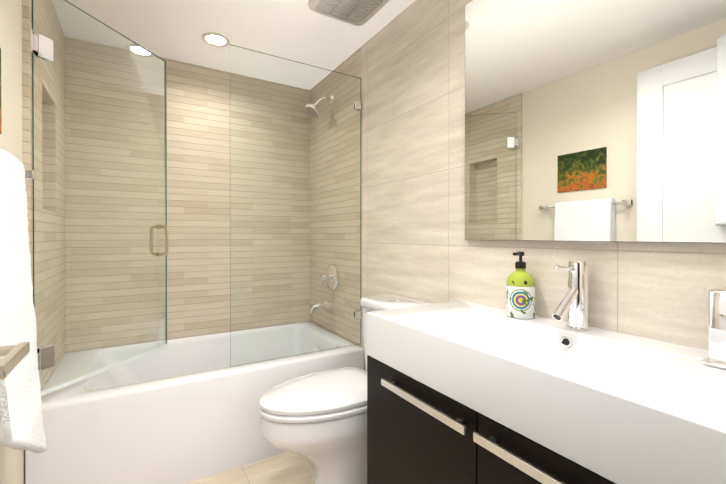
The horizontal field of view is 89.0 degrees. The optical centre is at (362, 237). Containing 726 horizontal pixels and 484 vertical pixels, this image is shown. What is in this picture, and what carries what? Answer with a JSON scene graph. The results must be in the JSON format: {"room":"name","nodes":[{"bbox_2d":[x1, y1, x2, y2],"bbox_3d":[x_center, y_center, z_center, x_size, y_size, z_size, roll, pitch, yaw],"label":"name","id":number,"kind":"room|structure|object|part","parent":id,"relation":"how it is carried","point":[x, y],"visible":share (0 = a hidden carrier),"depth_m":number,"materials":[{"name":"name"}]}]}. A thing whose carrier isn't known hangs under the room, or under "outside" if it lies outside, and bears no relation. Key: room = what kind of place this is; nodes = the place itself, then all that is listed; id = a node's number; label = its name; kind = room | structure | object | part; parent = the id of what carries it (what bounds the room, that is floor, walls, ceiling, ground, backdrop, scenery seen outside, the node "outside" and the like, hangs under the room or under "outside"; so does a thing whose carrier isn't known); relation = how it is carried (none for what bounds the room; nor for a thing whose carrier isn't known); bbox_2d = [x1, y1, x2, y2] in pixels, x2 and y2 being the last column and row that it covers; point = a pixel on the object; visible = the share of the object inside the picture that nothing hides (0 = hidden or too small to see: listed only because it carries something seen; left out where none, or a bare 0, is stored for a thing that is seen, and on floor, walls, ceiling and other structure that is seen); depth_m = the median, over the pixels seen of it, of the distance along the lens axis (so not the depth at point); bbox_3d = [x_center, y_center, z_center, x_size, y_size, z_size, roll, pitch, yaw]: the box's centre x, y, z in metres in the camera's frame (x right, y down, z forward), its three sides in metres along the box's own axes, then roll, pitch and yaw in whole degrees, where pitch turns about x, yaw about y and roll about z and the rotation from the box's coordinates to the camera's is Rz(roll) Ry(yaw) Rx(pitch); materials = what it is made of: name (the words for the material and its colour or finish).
{"room":"bathroom","nodes":[
{"label":"bathroom","id":0,"kind":"room"},
{"bbox_2d":[0,342,29,379],"bbox_3d":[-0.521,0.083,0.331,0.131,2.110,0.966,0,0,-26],"label":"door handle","id":1,"kind":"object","parent":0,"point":[13,357],"depth_m":0.67,"materials":[{"name":"silver"}]},
{"bbox_2d":[0,0,65,483],"bbox_3d":[-1.037,-0.006,0.897,0.120,2.307,2.840,0,0,-31],"label":"wall","id":2,"kind":"structure","parent":0,"point":[43,303],"depth_m":1.59,"materials":[{"name":"tile"}]},
{"bbox_2d":[0,48,1,133],"bbox_3d":[-1.060,-0.461,1.023,0.012,0.271,0.332,0,0,-31],"label":"painting","id":3,"kind":"object","parent":2,"relation":"attached to","point":[0,96],"visible":1,"depth_m":1.16,"materials":[{"name":"fabric"}]},
{"bbox_2d":[0,149,46,452],"bbox_3d":[-1.001,0.226,1.037,0.123,0.957,0.598,0,0,-31],"label":"towel","id":4,"kind":"object","parent":2,"relation":"attached to","point":[21,421],"visible":1,"depth_m":1.03,"materials":[{"name":"white fabric"}]},
{"bbox_2d":[30,29,54,370],"bbox_3d":[-1.294,-0.141,1.495,0.062,1.350,0.086,0,0,-31],"label":"shower glass hinges","id":5,"kind":"object","parent":2,"relation":"attached to","point":[41,46],"visible":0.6,"depth_m":1.50,"materials":[{"name":"silver metal"}]},
{"bbox_2d":[32,0,167,395],"bbox_3d":[-1.226,-0.192,1.811,0.504,1.658,0.504,0,0,-31],"label":"shower glass door","id":6,"kind":"structure","parent":5,"relation":"attached to","point":[151,67],"depth_m":1.97,"materials":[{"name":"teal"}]},
{"bbox_3d":[-1.157,0.016,2.096,0.090,0.182,0.090,0,0,-31],"label":"handle","id":7,"kind":"part","parent":6,"relation":"part of","materials":[{"name":"silver metal"}]},
{"bbox_2d":[65,36,309,351],"bbox_3d":[-1.103,-0.015,2.589,1.764,2.307,0.120,0,0,-31],"label":"wall","id":8,"kind":"structure","parent":0,"point":[205,198],"depth_m":2.47,"materials":[{"name":"tile"}]},
{"bbox_2d":[52,0,414,89],"bbox_3d":[-0.365,-1.192,1.370,1.764,0.060,2.960,0,0,-31],"label":"ceiling","id":9,"kind":"structure","parent":0,"point":[301,31],"depth_m":2.09,"materials":[{"name":"white paint"}]},
{"bbox_2d":[201,32,229,46],"bbox_3d":[-0.865,-1.163,2.175,0.156,0.006,0.156,0,0,-31],"label":"recessed light","id":10,"kind":"object","parent":9,"relation":"in","point":[215,39],"visible":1,"depth_m":2.17,"materials":[{"name":"white glass"}]},
{"bbox_2d":[308,0,389,25],"bbox_3d":[-0.065,-1.153,1.804,0.330,0.022,0.330,0,0,-31],"label":"fan","id":11,"kind":"object","parent":9,"relation":"attached to","point":[357,12],"visible":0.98,"depth_m":1.85,"materials":[{"name":"white plastic"}]},
{"bbox_2d":[187,452,314,483],"bbox_3d":[-0.365,1.175,1.382,1.764,0.060,2.960,0,0,-31],"label":"floor","id":12,"kind":"structure","parent":0,"point":[287,468],"depth_m":1.79,"materials":[{"name":"tile"}]},
{"bbox_2d":[25,321,363,483],"bbox_3d":[-0.863,0.900,2.179,1.538,0.481,0.833,0,0,-31],"label":"bathtub","id":13,"kind":"object","parent":12,"relation":"on","point":[182,410],"visible":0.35,"depth_m":1.76,"materials":[{"name":"white ceramic"}]},
{"bbox_2d":[230,44,361,366],"bbox_3d":[-0.339,-0.161,2.058,0.768,1.618,0.028,0,0,-31],"label":"glass","id":14,"kind":"object","parent":13,"relation":"on","point":[357,106],"visible":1,"depth_m":2.07,"materials":[{"name":"clear glass"}]},
{"bbox_2d":[258,295,430,483],"bbox_3d":[-0.081,0.720,1.635,0.756,0.846,0.384,0,0,-31],"label":"toilet","id":15,"kind":"object","parent":12,"relation":"on","point":[318,420],"visible":0.67,"depth_m":1.47,"materials":[{"name":"white ceramic"}]},
{"bbox_3d":[-0.173,0.664,1.578,0.540,0.058,0.384,0,0,-31],"label":"seat","id":16,"kind":"part","parent":15,"relation":"part of","materials":[{"name":"white ceramic"}]},
{"bbox_3d":[0.154,0.520,1.776,0.208,0.435,0.370,0,0,-31],"label":"tank","id":17,"kind":"part","parent":15,"relation":"part of","materials":[{"name":"white ceramic"}]},
{"bbox_2d":[366,261,725,483],"bbox_3d":[0.462,0.608,1.011,0.491,1.078,1.014,0,0,-31],"label":"bathroom vanity","id":18,"kind":"object","parent":12,"relation":"on","point":[461,392],"visible":1,"depth_m":0.89,"materials":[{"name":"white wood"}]},
{"bbox_2d":[506,251,534,318],"bbox_3d":[0.532,0.157,1.248,0.090,0.220,0.090,0,0,-31],"label":"soap bottle","id":19,"kind":"object","parent":18,"relation":"on","point":[520,293],"visible":1,"depth_m":1.22,"materials":[{"name":"green plastic"}]},
{"bbox_2d":[552,261,590,330],"bbox_3d":[0.602,0.168,1.073,0.147,0.199,0.064,0,0,-31],"label":"faucet","id":20,"kind":"object","parent":18,"relation":"on","point":[576,301],"depth_m":1.07,"materials":[{"name":"silver metal"}]},
{"bbox_2d":[702,286,725,368],"bbox_3d":[0.815,0.189,0.762,0.139,0.160,0.139,0,0,-31],"label":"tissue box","id":21,"kind":"object","parent":18,"relation":"on","point":[716,357],"visible":1,"depth_m":0.77,"materials":[{"name":"silver metal"}]},
{"bbox_2d":[310,0,725,369],"bbox_3d":[0.368,-0.011,1.752,0.120,2.307,2.840,0,0,-31],"label":"wall","id":22,"kind":"structure","parent":0,"point":[415,245],"depth_m":1.75,"materials":[{"name":"tile"}]},
{"bbox_2d":[304,95,333,117],"bbox_3d":[-0.301,-0.909,2.534,0.204,0.174,0.116,0,0,-31],"label":"shower head","id":23,"kind":"object","parent":22,"relation":"attached to","point":[312,107],"depth_m":2.51},
{"bbox_2d":[310,300,334,312],"bbox_3d":[-0.287,0.475,2.550,0.172,0.077,0.059,0,0,-31],"label":"tub spout","id":24,"kind":"object","parent":22,"relation":"attached to","point":[325,305],"depth_m":2.54,"materials":[{"name":"silver metal"}]},
{"bbox_2d":[320,264,337,289],"bbox_3d":[-0.250,0.277,2.571,0.085,0.180,0.180,0,0,-31],"label":"shower valve","id":25,"kind":"object","parent":22,"relation":"attached to","point":[330,277],"depth_m":2.56,"materials":[{"name":"silver metal"}]},
{"bbox_2d":[465,0,725,242],"bbox_3d":[0.683,-0.468,1.093,0.022,0.957,0.991,0,0,-31],"label":"mirror","id":26,"kind":"object","parent":22,"relation":"attached to","point":[597,120],"visible":1,"depth_m":1.08,"materials":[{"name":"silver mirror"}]}
]}

